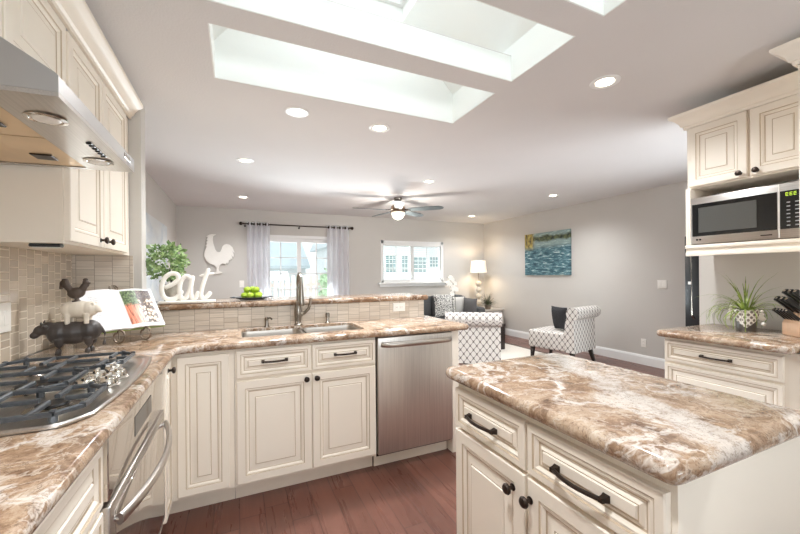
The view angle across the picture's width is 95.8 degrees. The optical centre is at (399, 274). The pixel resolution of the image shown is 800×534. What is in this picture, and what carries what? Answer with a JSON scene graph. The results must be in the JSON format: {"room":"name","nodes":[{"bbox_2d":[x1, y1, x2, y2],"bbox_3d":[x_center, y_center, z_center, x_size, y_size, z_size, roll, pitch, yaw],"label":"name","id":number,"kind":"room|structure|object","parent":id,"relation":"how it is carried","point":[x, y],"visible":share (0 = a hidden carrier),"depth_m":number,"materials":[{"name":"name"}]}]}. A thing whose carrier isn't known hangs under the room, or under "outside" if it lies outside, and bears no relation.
{"room":"kitchen","nodes":[
{"label":"kitchen","id":0,"kind":"room"},
{"bbox_2d":[14,170,176,360],"bbox_3d":[-1.738,0.087,1.490,0.150,2.457,9.543,-1,0,-24],"label":"wall","id":1,"kind":"structure","parent":0,"point":[159,205],"depth_m":4.67,"materials":[{"name":"beige paint"}]},
{"bbox_2d":[0,0,65,82],"bbox_3d":[-1.285,-0.821,0.980,0.303,0.355,0.875,-1,0,-24],"label":"upper cabinet","id":2,"kind":"object","parent":1,"relation":"attached to","point":[32,26],"visible":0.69,"depth_m":1.23,"materials":[{"name":"beige paint"}]},
{"bbox_2d":[0,36,133,171],"bbox_3d":[-1.212,-0.528,1.094,0.524,0.230,0.705,-1,0,-24],"label":"range hood","id":3,"kind":"object","parent":2,"relation":"attached to","point":[43,123],"visible":1,"depth_m":1.04,"materials":[{"name":"grey metal"}]},
{"bbox_2d":[22,111,68,125],"bbox_3d":[-0.970,-0.426,0.991,0.091,0.005,0.091,-1,0,21],"label":"lamp","id":4,"kind":"object","parent":3,"relation":"on","point":[47,118],"depth_m":0.98,"materials":[{"name":"white plastic"}]},
{"bbox_2d":[83,158,113,165],"bbox_3d":[-1.138,-0.424,1.365,0.091,0.005,0.091,-1,0,21],"label":"lamp","id":5,"kind":"object","parent":3,"relation":"on","point":[86,161],"depth_m":1.36,"materials":[{"name":"white plastic"}]},
{"bbox_2d":[47,0,142,118],"bbox_3d":[-1.297,-1.049,1.433,0.076,0.098,1.970,-1,0,-24],"label":"crown molding","id":6,"kind":"structure","parent":2,"relation":"attached to","point":[76,15],"depth_m":1.68,"materials":[{"name":"beige paint"}]},
{"bbox_2d":[0,246,71,363],"bbox_3d":[-1.461,-0.142,1.001,0.008,1.050,2.622,-1,0,-24],"label":"tile backsplash","id":7,"kind":"structure","parent":1,"relation":"attached to","point":[30,280],"depth_m":1.74,"materials":[{"name":"beige tile"}]},
{"bbox_2d":[0,302,10,333],"bbox_3d":[-1.687,0.185,1.533,0.010,0.128,0.130,-1,0,-24],"label":"light switch","id":8,"kind":"object","parent":7,"relation":"attached to","point":[5,308],"visible":1,"depth_m":1.55,"materials":[{"name":"white plastic"}]},
{"bbox_2d":[0,31,128,255],"bbox_3d":[-1.645,-0.559,1.828,0.336,0.873,0.960,-1,0,-24],"label":"upper cabinet","id":9,"kind":"object","parent":1,"relation":"attached to","point":[85,211],"visible":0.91,"depth_m":1.54,"materials":[{"name":"beige paint"}]},
{"bbox_2d":[28,243,63,247],"bbox_3d":[-1.430,-0.115,1.463,0.097,0.016,0.040,-1,0,-24],"label":"light","id":10,"kind":"object","parent":9,"relation":"attached to","point":[33,245],"visible":1,"depth_m":1.45,"materials":[{"name":"black plastic"}]},
{"bbox_2d":[146,212,167,300],"bbox_3d":[-2.855,-0.124,4.199,0.034,1.050,1.500,-1,0,-24],"label":"window","id":11,"kind":"structure","parent":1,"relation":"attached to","point":[156,232],"depth_m":4.17,"materials":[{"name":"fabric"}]},
{"bbox_2d":[102,96,422,336],"bbox_3d":[-0.924,0.080,2.753,2.420,2.457,0.120,-1,0,-24],"label":"wall","id":12,"kind":"structure","parent":0,"point":[136,125],"depth_m":2.34,"materials":[{"name":"beige paint"}]},
{"bbox_2d":[72,255,423,336],"bbox_3d":[-0.894,0.125,2.696,2.412,0.506,0.008,-1,0,-24],"label":"tile backsplash","id":13,"kind":"structure","parent":12,"relation":"attached to","point":[102,271],"depth_m":2.52,"materials":[{"name":"tile"}]},
{"bbox_2d":[393,303,404,311],"bbox_3d":[-0.008,0.278,3.084,0.112,0.072,0.008,-1,0,-24],"label":"wall outlet","id":14,"kind":"object","parent":13,"relation":"attached to","point":[396,306],"visible":1,"depth_m":3.08,"materials":[{"name":"white plastic"}]},
{"bbox_2d":[156,293,427,310],"bbox_3d":[-0.787,0.210,2.946,2.104,0.042,0.420,-1,0,-24],"label":"bar","id":15,"kind":"object","parent":12,"relation":"on","point":[332,299],"visible":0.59,"depth_m":2.76,"materials":[{"name":"stone"}]},
{"bbox_2d":[145,240,190,300],"bbox_3d":[-1.668,-0.025,2.588,0.311,0.445,0.324,-1,0,6],"label":"topiary plant","id":16,"kind":"object","parent":15,"relation":"on","point":[179,262],"visible":0.78,"depth_m":2.56,"materials":[{"name":"green plant"}]},
{"bbox_2d":[158,268,215,303],"bbox_3d":[-1.478,0.074,2.515,0.345,0.243,0.060,-1,0,-24],"label":"word sign","id":17,"kind":"object","parent":15,"relation":"on","point":[179,280],"visible":1,"depth_m":2.50,"materials":[{"name":"white paint"}]},
{"bbox_2d":[230,296,272,299],"bbox_3d":[-1.145,0.180,2.796,0.251,0.020,0.251,-1,0,21],"label":"fruit tray","id":18,"kind":"object","parent":15,"relation":"on","point":[239,297],"visible":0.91,"depth_m":2.71,"materials":[{"name":"metal"}]},
{"bbox_2d":[247,292,253,297],"bbox_3d":[-1.134,0.158,2.741,0.052,0.052,0.053,-1,0,-11],"label":"fruit","id":19,"kind":"object","parent":18,"relation":"on","point":[249,295],"visible":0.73,"depth_m":2.72,"materials":[{"name":"green food"}]},
{"bbox_3d":[-1.187,0.158,2.759,0.053,0.052,0.052,-1,0,-41],"label":"fruit","id":20,"kind":"object","parent":18,"relation":"on","visible":0},
{"bbox_2d":[243,287,250,292],"bbox_3d":[-1.172,0.114,2.771,0.052,0.052,0.053,-1,0,-36],"label":"fruit","id":21,"kind":"object","parent":20,"relation":"on","point":[246,289],"visible":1,"depth_m":2.75,"materials":[{"name":"green food"}]},
{"bbox_2d":[176,205,483,306],"bbox_3d":[-0.868,0.079,7.178,6.400,2.457,0.120,-1,0,-24],"label":"wall","id":22,"kind":"structure","parent":0,"point":[463,243],"depth_m":7.07,"materials":[{"name":"beige paint"}]},
{"bbox_2d":[204,234,234,273],"bbox_3d":[-3.048,-0.341,6.113,0.462,0.677,0.038,-1,0,-24],"label":"cutout","id":23,"kind":"object","parent":22,"relation":"attached to","point":[211,255],"visible":0.99,"depth_m":6.08,"materials":[{"name":"white paint"}]},
{"bbox_2d":[239,222,353,229],"bbox_3d":[-1.835,-0.875,6.615,2.030,0.080,0.119,-1,0,-24],"label":"curtain rod","id":24,"kind":"object","parent":22,"relation":"attached to","point":[240,223],"visible":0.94,"depth_m":6.57,"materials":[{"name":"brown metal"}]},
{"bbox_2d":[247,221,269,297],"bbox_3d":[-2.455,0.195,6.302,0.375,2.215,0.084,-1,0,-24],"label":"curtain","id":25,"kind":"object","parent":24,"relation":"hanging from","point":[258,236],"visible":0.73,"depth_m":6.30,"materials":[{"name":"white fabric"}]},
{"bbox_2d":[327,225,348,295],"bbox_3d":[-1.162,0.183,6.883,0.430,2.215,0.084,-1,0,-24],"label":"curtain","id":26,"kind":"object","parent":24,"relation":"hanging from","point":[337,238],"visible":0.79,"depth_m":6.87,"materials":[{"name":"white fabric"}]},
{"bbox_2d":[270,235,326,296],"bbox_3d":[-1.870,0.302,6.704,1.480,2.030,0.120,-1,0,-24],"label":"door","id":27,"kind":"structure","parent":22,"relation":"in","point":[273,238],"depth_m":6.67,"materials":[{"name":"white paint"}]},
{"bbox_2d":[378,240,445,286],"bbox_3d":[0.272,-0.226,7.642,1.605,0.947,0.170,-1,0,-24],"label":"window","id":28,"kind":"structure","parent":22,"relation":"in","point":[384,283],"depth_m":7.65,"materials":[{"name":"white paint"}]},
{"bbox_2d":[383,243,440,279],"bbox_3d":[0.269,-0.263,7.647,1.345,0.758,0.048,-1,0,-24],"label":"window blind","id":29,"kind":"object","parent":28,"relation":"attached to","point":[384,244],"visible":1,"depth_m":7.58,"materials":[{"name":"white paint"}]},
{"bbox_2d":[212,0,546,103],"bbox_3d":[0.008,-1.614,1.663,1.635,0.613,1.715,-1,0,-24],"label":"skylight","id":30,"kind":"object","parent":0,"point":[475,22],"depth_m":2.33,"materials":[{"name":"white glass"}]},
{"bbox_2d":[378,0,406,7],"bbox_3d":[-0.020,-1.940,1.652,0.910,0.040,1.775,-1,0,-24],"label":"window","id":31,"kind":"structure","parent":30,"relation":"attached to","point":[399,3],"depth_m":2.56,"materials":[{"name":"white glass"}]},
{"bbox_2d":[160,335,664,533],"bbox_3d":[1.075,1.330,2.818,6.450,0.080,9.670,-1,0,-24],"label":"floor","id":32,"kind":"structure","parent":0,"point":[417,494],"depth_m":2.04,"materials":[{"name":"brown wood"}]},
{"bbox_2d":[33,447,102,533],"bbox_3d":[-0.821,0.863,0.380,0.639,0.889,0.972,-1,0,-24],"label":"base cabinet","id":33,"kind":"object","parent":32,"relation":"on","point":[78,509],"visible":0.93,"depth_m":0.81,"materials":[{"name":"beige paint"}]},
{"bbox_2d":[161,350,235,529],"bbox_3d":[-1.412,0.868,2.009,0.898,0.889,0.801,-1,0,-24],"label":"base cabinet","id":34,"kind":"object","parent":32,"relation":"on","point":[199,388],"visible":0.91,"depth_m":1.96,"materials":[{"name":"beige paint"}]},
{"bbox_2d":[0,315,468,533],"bbox_3d":[-0.350,0.393,1.573,2.478,0.040,2.760,-1,0,-24],"label":"countertop","id":35,"kind":"structure","parent":34,"relation":"on","point":[37,469],"depth_m":0.97,"materials":[{"name":"stone"}]},
{"bbox_2d":[29,278,105,355],"bbox_3d":[-1.611,0.202,1.761,0.280,0.367,0.097,-1,0,-31],"label":"animal sculpture","id":36,"kind":"object","parent":35,"relation":"on","point":[87,331],"visible":1,"depth_m":1.75,"materials":[{"name":"grey metal"}]},
{"bbox_2d":[0,350,151,436],"bbox_3d":[-1.181,0.357,1.189,0.525,0.046,0.850,-1,0,-24],"label":"cooktop","id":37,"kind":"object","parent":35,"relation":"in","point":[45,395],"visible":1,"depth_m":1.14,"materials":[{"name":"metal"}]},
{"bbox_2d":[108,285,151,343],"bbox_3d":[-1.609,0.222,2.090,0.271,0.324,0.172,-1,0,23],"label":"easel","id":38,"kind":"object","parent":35,"relation":"on","point":[114,286],"visible":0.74,"depth_m":2.10,"materials":[{"name":"brown metal"}]},
{"bbox_2d":[79,289,164,333],"bbox_3d":[-1.606,0.203,2.098,0.193,0.236,0.376,-1,0,29],"label":"cookbook","id":39,"kind":"object","parent":38,"relation":"on","point":[122,309],"visible":0.91,"depth_m":2.10,"materials":[{"name":"white paper"}]},
{"bbox_2d":[119,290,160,323],"bbox_3d":[-1.558,0.192,2.172,0.153,0.192,0.156,-1,0,29],"label":"photo","id":40,"kind":"object","parent":39,"relation":"attached to","point":[135,306],"depth_m":2.16},
{"bbox_2d":[264,317,271,326],"bbox_3d":[-0.950,0.342,2.597,0.040,0.074,0.079,-1,0,-41],"label":"soap dispenser","id":41,"kind":"object","parent":35,"relation":"on","point":[266,318],"visible":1,"depth_m":2.60,"materials":[{"name":"silver metal"}]},
{"bbox_2d":[242,325,358,336],"bbox_3d":[-0.665,0.498,2.490,0.775,0.208,0.367,-1,0,-24],"label":"sink","id":42,"kind":"object","parent":35,"relation":"in","point":[340,327],"visible":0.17,"depth_m":2.63,"materials":[{"name":"metal"}]},
{"bbox_2d":[294,272,311,325],"bbox_3d":[-0.697,0.178,2.642,0.136,0.396,0.204,-1,0,-24],"label":"faucet","id":43,"kind":"object","parent":35,"relation":"on","point":[298,313],"visible":1,"depth_m":2.67,"materials":[{"name":"silver metal"}]},
{"bbox_2d":[325,313,329,322],"bbox_3d":[-0.559,0.335,2.793,0.040,0.080,0.040,-1,0,-24],"label":"air gap","id":44,"kind":"object","parent":35,"relation":"on","point":[327,315],"visible":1,"depth_m":2.78,"materials":[{"name":"silver metal"}]},
{"bbox_2d":[234,338,375,497],"bbox_3d":[-0.651,0.861,2.448,0.846,0.889,0.624,-1,0,-24],"label":"base cabinet","id":45,"kind":"object","parent":32,"relation":"on","point":[305,412],"visible":1,"depth_m":2.18,"materials":[{"name":"beige paint"}]},
{"bbox_2d":[373,331,452,465],"bbox_3d":[0.010,0.857,2.729,0.574,0.885,0.644,-1,0,-24],"label":"dishwasher","id":46,"kind":"object","parent":32,"relation":"on","point":[414,392],"visible":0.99,"depth_m":2.48,"materials":[{"name":"silver metal"}]},
{"bbox_2d":[447,331,458,451],"bbox_3d":[0.290,0.853,2.900,0.060,0.889,0.570,-1,0,-24],"label":"end panel","id":47,"kind":"object","parent":32,"relation":"on","point":[451,444],"visible":0.19,"depth_m":2.64,"materials":[{"name":"beige paint"}]},
{"bbox_2d":[424,295,484,318],"bbox_3d":[0.673,0.864,7.277,1.940,0.860,0.850,-1,0,-24],"label":"sofa","id":48,"kind":"object","parent":32,"relation":"on","point":[429,305],"visible":0.2,"depth_m":7.28,"materials":[{"name":"grey fabric"}]},
{"bbox_2d":[424,296,430,315],"bbox_3d":[0.271,0.645,7.229,0.758,0.415,0.170,-1,0,-24],"label":"cushion","id":49,"kind":"object","parent":48,"relation":"on","point":[427,303],"depth_m":7.27,"materials":[{"name":"grey fabric"}]},
{"bbox_2d":[433,294,454,316],"bbox_3d":[0.888,0.612,7.161,0.450,0.441,0.155,-1,0,-17],"label":"throw pillow","id":50,"kind":"object","parent":48,"relation":"on","point":[443,303],"visible":0.88,"depth_m":7.10,"materials":[{"name":"white fabric"}]},
{"bbox_2d":[430,295,462,315],"bbox_3d":[0.973,0.639,7.545,0.758,0.415,0.170,-1,0,-24],"label":"cushion","id":51,"kind":"object","parent":48,"relation":"on","point":[432,297],"depth_m":7.34,"materials":[{"name":"grey fabric"}]},
{"bbox_2d":[454,296,463,311],"bbox_3d":[1.167,0.644,7.418,0.381,0.378,0.117,-1,0,-24],"label":"throw pillow","id":52,"kind":"object","parent":48,"relation":"on","point":[459,300],"visible":0.52,"depth_m":7.39,"materials":[{"name":"grey fabric"}]},
{"bbox_2d":[463,298,476,311],"bbox_3d":[1.402,0.652,7.249,0.113,0.359,0.360,-1,0,-37],"label":"throw pillow","id":53,"kind":"object","parent":48,"relation":"on","point":[470,305],"visible":0.79,"depth_m":7.19,"materials":[{"name":"fabric"}]},
{"bbox_2d":[445,312,501,363],"bbox_3d":[0.974,0.880,4.787,0.683,0.823,0.783,-1,0,12],"label":"slipper chair","id":54,"kind":"object","parent":32,"relation":"on","point":[481,342],"visible":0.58,"depth_m":4.45,"materials":[{"name":"fabric"}]},
{"bbox_2d":[484,307,503,323],"bbox_3d":[1.841,1.006,7.818,0.490,0.555,0.680,-1,0,-24],"label":"side table","id":55,"kind":"object","parent":32,"relation":"on","point":[491,309],"visible":0.31,"depth_m":7.59,"materials":[{"name":"beige wood"}]},
{"bbox_2d":[470,260,486,306],"bbox_3d":[1.716,0.214,7.896,0.364,1.030,0.364,-1,0,-24],"label":"table lamp","id":56,"kind":"object","parent":55,"relation":"on","point":[479,266],"visible":0.84,"depth_m":7.79,"materials":[{"name":"beige"}]},
{"bbox_2d":[478,293,495,308],"bbox_3d":[1.831,0.542,7.575,0.605,0.373,0.491,-1,0,-24],"label":"grass plant","id":57,"kind":"object","parent":55,"relation":"on","point":[488,304],"visible":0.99,"depth_m":7.53,"materials":[{"name":"green plant"}]},
{"bbox_2d":[464,343,547,363],"bbox_3d":[1.353,1.282,6.189,1.560,0.012,1.690,-1,0,-24],"label":"area rug","id":58,"kind":"object","parent":32,"relation":"on","point":[510,351],"visible":0.06,"depth_m":5.89,"materials":[{"name":"white carpet"}]},
{"bbox_2d":[501,324,504,349],"bbox_3d":[1.170,1.063,6.200,1.100,0.428,0.600,-1,0,-24],"label":"coffee table","id":59,"kind":"object","parent":58,"relation":"on","point":[503,325],"visible":0.11,"depth_m":6.14,"materials":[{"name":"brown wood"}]},
{"bbox_2d":[446,275,458,307],"bbox_3d":[0.925,0.431,6.257,0.350,0.842,0.279,-1,0,-24],"label":"orchid","id":60,"kind":"object","parent":59,"relation":"on","point":[449,283],"visible":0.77,"depth_m":6.21,"materials":[{"name":"white plant"}]},
{"bbox_2d":[529,305,600,361],"bbox_3d":[2.436,0.867,5.387,0.648,0.823,0.783,-1,0,-37],"label":"slipper chair","id":61,"kind":"object","parent":32,"relation":"on","point":[578,335],"visible":0.97,"depth_m":5.14,"materials":[{"name":"fabric"}]},
{"bbox_2d":[551,306,566,328],"bbox_3d":[2.385,0.648,5.367,0.149,0.346,0.350,-1,0,-14],"label":"throw pillow","id":62,"kind":"object","parent":61,"relation":"on","point":[559,316],"visible":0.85,"depth_m":5.32,"materials":[{"name":"grey fabric"}]},
{"bbox_2d":[455,383,799,533],"bbox_3d":[0.612,0.851,1.162,0.596,0.887,0.775,-1,0,-24],"label":"kitchen island","id":63,"kind":"object","parent":32,"relation":"on","point":[516,473],"visible":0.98,"depth_m":0.90,"materials":[{"name":"beige paint"}]},
{"bbox_2d":[446,353,799,485],"bbox_3d":[0.625,0.383,1.182,0.620,0.046,0.843,-1,0,-24],"label":"island countertop","id":64,"kind":"structure","parent":63,"relation":"on","point":[673,432],"depth_m":0.95,"materials":[{"name":"stone"}]},
{"bbox_2d":[685,236,699,325],"bbox_3d":[3.600,0.422,3.669,0.792,1.690,0.905,-1,0,-24],"label":"refrigerator","id":65,"kind":"object","parent":32,"relation":"on","point":[692,317],"visible":0.19,"depth_m":3.87,"materials":[{"name":"black metal"}]},
{"bbox_2d":[664,337,799,409],"bbox_3d":[2.087,0.837,2.168,0.641,0.889,0.614,-1,0,-24],"label":"base cabinet","id":66,"kind":"object","parent":32,"relation":"on","point":[764,376],"visible":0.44,"depth_m":1.99,"materials":[{"name":"beige paint"}]},
{"bbox_2d":[656,324,799,354],"bbox_3d":[2.068,0.371,2.175,0.666,0.040,0.640,-1,0,-24],"label":"countertop","id":67,"kind":"structure","parent":66,"relation":"on","point":[769,340],"depth_m":2.06,"materials":[{"name":"stone"}]},
{"bbox_2d":[699,272,782,331],"bbox_3d":[2.149,0.167,2.279,0.443,0.366,0.438,-1,0,-8],"label":"potted grass","id":68,"kind":"object","parent":67,"relation":"on","point":[746,318],"depth_m":2.26,"materials":[{"name":"green plant"}]},
{"bbox_2d":[735,319,757,330],"bbox_3d":[2.180,0.289,2.278,0.116,0.122,0.116,-1,0,-24],"label":"pot","id":69,"kind":"object","parent":68,"relation":"attached to","point":[739,323],"depth_m":2.24,"materials":[{"name":"grey ceramic"}]},
{"bbox_2d":[782,313,799,337],"bbox_3d":[2.302,0.248,2.041,0.160,0.203,0.124,-1,0,14],"label":"knife block","id":70,"kind":"object","parent":67,"relation":"on","point":[791,328],"visible":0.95,"depth_m":2.05,"materials":[{"name":"brown wood"}]},
{"bbox_2d":[775,308,789,319],"bbox_3d":[2.212,0.229,2.087,0.073,0.069,0.014,-1,0,14],"label":"kitchen knife","id":71,"kind":"object","parent":70,"relation":"in","point":[776,309],"visible":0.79,"depth_m":2.09,"materials":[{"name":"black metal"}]},
{"bbox_2d":[774,296,794,313],"bbox_3d":[2.236,0.176,2.095,0.107,0.102,0.021,-1,0,14],"label":"kitchen knife","id":72,"kind":"object","parent":70,"relation":"in","point":[776,298],"visible":0.56,"depth_m":2.10,"materials":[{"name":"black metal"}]},
{"bbox_2d":[778,308,792,320],"bbox_3d":[2.207,0.229,2.064,0.073,0.069,0.014,-1,0,14],"label":"kitchen knife","id":73,"kind":"object","parent":70,"relation":"in","point":[780,309],"visible":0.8,"depth_m":2.06,"materials":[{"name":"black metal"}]},
{"bbox_2d":[781,309,795,320],"bbox_3d":[2.201,0.229,2.041,0.073,0.069,0.014,-1,0,14],"label":"kitchen knife","id":74,"kind":"object","parent":70,"relation":"in","point":[783,310],"visible":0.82,"depth_m":2.04,"materials":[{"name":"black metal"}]},
{"bbox_2d":[779,296,799,313],"bbox_3d":[2.227,0.176,2.059,0.107,0.102,0.021,-1,0,14],"label":"kitchen knife","id":75,"kind":"object","parent":70,"relation":"in","point":[781,299],"visible":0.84,"depth_m":2.06,"materials":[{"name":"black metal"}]},
{"bbox_2d":[782,289,799,304],"bbox_3d":[2.273,0.134,2.086,0.107,0.102,0.021,-1,0,14],"label":"kitchen knife","id":76,"kind":"object","parent":70,"relation":"in","point":[784,291],"visible":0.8,"depth_m":2.09,"materials":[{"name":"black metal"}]},
{"bbox_2d":[784,297,799,311],"bbox_3d":[2.218,0.176,2.023,0.107,0.102,0.021,-1,0,14],"label":"kitchen knife","id":77,"kind":"object","parent":70,"relation":"in","point":[789,300],"visible":1,"depth_m":2.02,"materials":[{"name":"black plastic"}]},
{"bbox_2d":[785,309,799,321],"bbox_3d":[2.195,0.229,2.018,0.073,0.069,0.014,-1,0,14],"label":"kitchen knife","id":78,"kind":"object","parent":70,"relation":"in","point":[787,311],"visible":1,"depth_m":2.02,"materials":[{"name":"black plastic"}]},
{"bbox_2d":[787,289,799,301],"bbox_3d":[2.264,0.134,2.050,0.107,0.102,0.021,-1,0,14],"label":"kitchen knife","id":79,"kind":"object","parent":70,"relation":"in","point":[790,291],"visible":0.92,"depth_m":2.05,"materials":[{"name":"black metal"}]},
{"bbox_2d":[792,289,799,297],"bbox_3d":[2.255,0.134,2.014,0.107,0.102,0.021,-1,0,14],"label":"kitchen knife","id":80,"kind":"object","parent":70,"relation":"in","point":[796,292],"visible":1,"depth_m":2.02,"materials":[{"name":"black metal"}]},
{"bbox_2d":[769,37,799,221],"bbox_3d":[2.336,0.075,1.565,0.666,2.408,0.841,-1,0,-24],"label":"tall cabinet","id":81,"kind":"object","parent":32,"relation":"on","point":[789,52],"visible":1,"depth_m":1.77,"materials":[{"name":"beige paint"}]},
{"bbox_3d":[-1.218,0.867,1.195,0.583,0.889,0.838,-1,0,-24],"label":"cabinet","id":82,"kind":"object","parent":32,"relation":"on","visible":0},
{"bbox_2d":[100,370,171,533],"bbox_3d":[-1.157,0.783,1.223,0.639,0.715,0.785,-1,0,-24],"label":"wall oven","id":83,"kind":"object","parent":82,"relation":"in","point":[135,457],"visible":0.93,"depth_m":1.23,"materials":[{"name":"metal"}]},
{"bbox_2d":[48,0,799,223],"bbox_3d":[1.052,-1.242,2.818,6.450,0.150,9.670,-1,0,-24],"label":"ceiling","id":84,"kind":"structure","parent":0,"point":[546,132],"depth_m":2.78,"materials":[{"name":"paint"}]},
{"bbox_2d":[236,158,253,162],"bbox_3d":[-1.554,-1.140,3.625,0.168,0.006,0.168,-1,0,-24],"label":"recessed light","id":85,"kind":"object","parent":84,"relation":"in","point":[242,160],"visible":1,"depth_m":3.62,"materials":[{"name":"white"}]},
{"bbox_2d":[285,107,308,117],"bbox_3d":[-0.729,-1.147,2.559,0.168,0.006,0.168,-1,0,-24],"label":"recessed light","id":86,"kind":"object","parent":84,"relation":"in","point":[299,112],"visible":1,"depth_m":2.55,"materials":[{"name":"white paint"}]},
{"bbox_2d":[208,23,494,122],"bbox_3d":[-0.236,-1.230,2.215,1.635,0.149,0.505,-1,0,-24],"label":"trim","id":87,"kind":"structure","parent":84,"relation":"attached to","point":[225,67],"depth_m":2.38,"materials":[{"name":"white paint"}]},
{"bbox_2d":[205,0,510,92],"bbox_3d":[-0.102,-1.236,1.917,1.635,0.160,0.148,-1,0,-24],"label":"beam","id":88,"kind":"structure","parent":84,"relation":"attached to","point":[217,14],"depth_m":1.83,"materials":[{"name":"paint"}]},
{"bbox_2d":[369,124,389,132],"bbox_3d":[-0.162,-1.153,2.852,0.168,0.006,0.168,-1,0,-24],"label":"recessed light","id":89,"kind":"object","parent":84,"relation":"in","point":[379,128],"visible":1,"depth_m":2.85,"materials":[{"name":"white"}]},
{"bbox_2d":[207,0,575,81],"bbox_3d":[0.021,-1.233,1.641,1.635,0.149,0.457,-1,0,-24],"label":"trim","id":90,"kind":"structure","parent":84,"relation":"attached to","point":[322,15],"depth_m":1.86,"materials":[{"name":"white paint"}]},
{"bbox_2d":[357,197,443,219],"bbox_3d":[-0.079,-0.992,5.450,1.294,0.329,1.317,-1,0,-24],"label":"ceiling fan","id":91,"kind":"object","parent":84,"relation":"hanging from","point":[398,210],"visible":1,"depth_m":5.37,"materials":[{"name":"silver metal"}]},
{"bbox_2d":[422,180,435,183],"bbox_3d":[0.362,-1.157,4.510,0.168,0.006,0.168,-1,0,-24],"label":"recessed light","id":92,"kind":"object","parent":84,"relation":"in","point":[424,181],"visible":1,"depth_m":4.50,"materials":[{"name":"white"}]},
{"bbox_2d":[479,0,602,35],"bbox_3d":[0.145,-1.238,1.367,1.635,0.160,0.145,-1,0,-24],"label":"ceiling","id":93,"kind":"structure","parent":84,"relation":"attached to","point":[562,15],"depth_m":1.61,"materials":[{"name":"paint"}]},
{"bbox_2d":[565,0,625,16],"bbox_3d":[0.269,-1.235,1.091,1.635,0.149,0.460,-1,0,-24],"label":"skylight","id":94,"kind":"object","parent":84,"relation":"attached to","point":[600,7],"depth_m":1.60,"materials":[{"name":"white glass"}]},
{"bbox_2d":[589,74,620,88],"bbox_3d":[1.244,-1.165,2.194,0.168,0.006,0.168,-1,0,-24],"label":"recessed light","id":95,"kind":"object","parent":84,"relation":"in","point":[606,81],"visible":1,"depth_m":2.18,"materials":[{"name":"white glass"}]},
{"bbox_2d":[484,181,687,358],"bbox_3d":[3.199,0.043,5.764,0.140,2.457,5.793,-1,0,-24],"label":"wall","id":96,"kind":"structure","parent":0,"point":[621,245],"depth_m":5.54,"materials":[{"name":"beige paint"}]},
{"bbox_2d":[525,229,571,274],"bbox_3d":[2.697,-0.384,6.657,0.034,0.790,1.060,-1,0,-24],"label":"painting","id":97,"kind":"object","parent":96,"relation":"attached to","point":[546,253],"visible":1,"depth_m":6.59,"materials":[{"name":"fabric"}]},
{"bbox_2d":[505,328,664,368],"bbox_3d":[3.121,1.204,5.770,0.016,0.135,5.677,-1,0,-24],"label":"baseboard","id":98,"kind":"structure","parent":96,"relation":"attached to","point":[656,362],"depth_m":5.36,"materials":[{"name":"white paint"}]},
{"bbox_2d":[641,339,645,346],"bbox_3d":[3.429,0.964,5.089,0.008,0.115,0.072,-1,0,-24],"label":"wall outlet","id":99,"kind":"object","parent":96,"relation":"attached to","point":[643,341],"visible":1,"depth_m":5.09,"materials":[{"name":"white plastic"}]},
{"bbox_2d":[657,280,666,288],"bbox_3d":[3.523,0.133,4.861,0.010,0.115,0.118,-1,0,-24],"label":"light switch","id":100,"kind":"object","parent":96,"relation":"attached to","point":[661,284],"visible":1,"depth_m":4.86,"materials":[{"name":"white plastic"}]},
{"bbox_2d":[699,179,799,329],"bbox_3d":[3.107,0.043,0.809,0.110,2.457,4.130,-1,0,-24],"label":"wall","id":101,"kind":"structure","parent":0,"point":[786,265],"depth_m":2.42,"materials":[{"name":"beige paint"}]},
{"bbox_2d":[667,71,799,255],"bbox_3d":[2.171,-0.603,2.257,0.389,0.957,0.698,-1,0,-24],"label":"upper cabinet","id":102,"kind":"object","parent":101,"relation":"attached to","point":[749,137],"visible":1,"depth_m":2.17,"materials":[{"name":"beige paint"}]},
{"bbox_2d":[685,238,799,255],"bbox_3d":[2.212,-0.162,2.232,0.343,0.073,0.622,-1,0,-24],"label":"shelf","id":103,"kind":"object","parent":102,"relation":"attached to","point":[792,244],"depth_m":2.16,"materials":[{"name":"beige paint"}]},
{"bbox_2d":[691,181,799,244],"bbox_3d":[2.203,-0.354,2.218,0.338,0.312,0.567,-1,0,-24],"label":"microwave","id":104,"kind":"object","parent":102,"relation":"on","point":[771,212],"visible":0.92,"depth_m":2.14,"materials":[{"name":"metal"}]},
{"bbox_2d":[787,200,798,225],"bbox_3d":[2.140,-0.333,1.948,0.001,0.132,0.082,-1,0,-24],"label":"keypad","id":105,"kind":"object","parent":104,"relation":"attached to","point":[792,205],"depth_m":1.96,"materials":[{"name":"grey plastic"}]},
{"label":"outside","id":106,"kind":"structure","parent":0,"visible":0},
{"bbox_3d":[-2.686,1.424,15.764,24.000,0.100,17.030,-1,0,-24],"label":"patio","id":107,"kind":"object","parent":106,"visible":0},
{"bbox_2d":[270,242,309,296],"bbox_3d":[-8.288,-0.050,13.927,8.700,2.950,4.600,-1,0,-24],"label":"neighbor house","id":108,"kind":"structure","parent":107,"relation":"on","point":[288,249],"depth_m":13.72,"materials":[{"name":"white"}]},
{"bbox_2d":[270,274,322,296],"bbox_3d":[-4.491,0.691,9.238,5.370,1.400,0.160,-1,0,-24],"label":"fence","id":109,"kind":"object","parent":107,"relation":"on","point":[293,284],"visible":0.08,"depth_m":9.86,"materials":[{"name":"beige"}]},
{"bbox_2d":[317,268,326,295],"bbox_3d":[-1.647,0.512,9.704,1.190,1.707,1.165,-1,0,-24],"label":"shrub","id":110,"kind":"object","parent":107,"relation":"on","point":[323,278],"visible":0.07,"depth_m":9.46,"materials":[{"name":"green plant"}]},
{"bbox_2d":[309,243,438,292],"bbox_3d":[0.316,-0.128,13.627,6.650,2.950,4.000,-1,0,-24],"label":"building","id":111,"kind":"structure","parent":107,"relation":"on","point":[403,264],"depth_m":11.91,"materials":[{"name":"white"}]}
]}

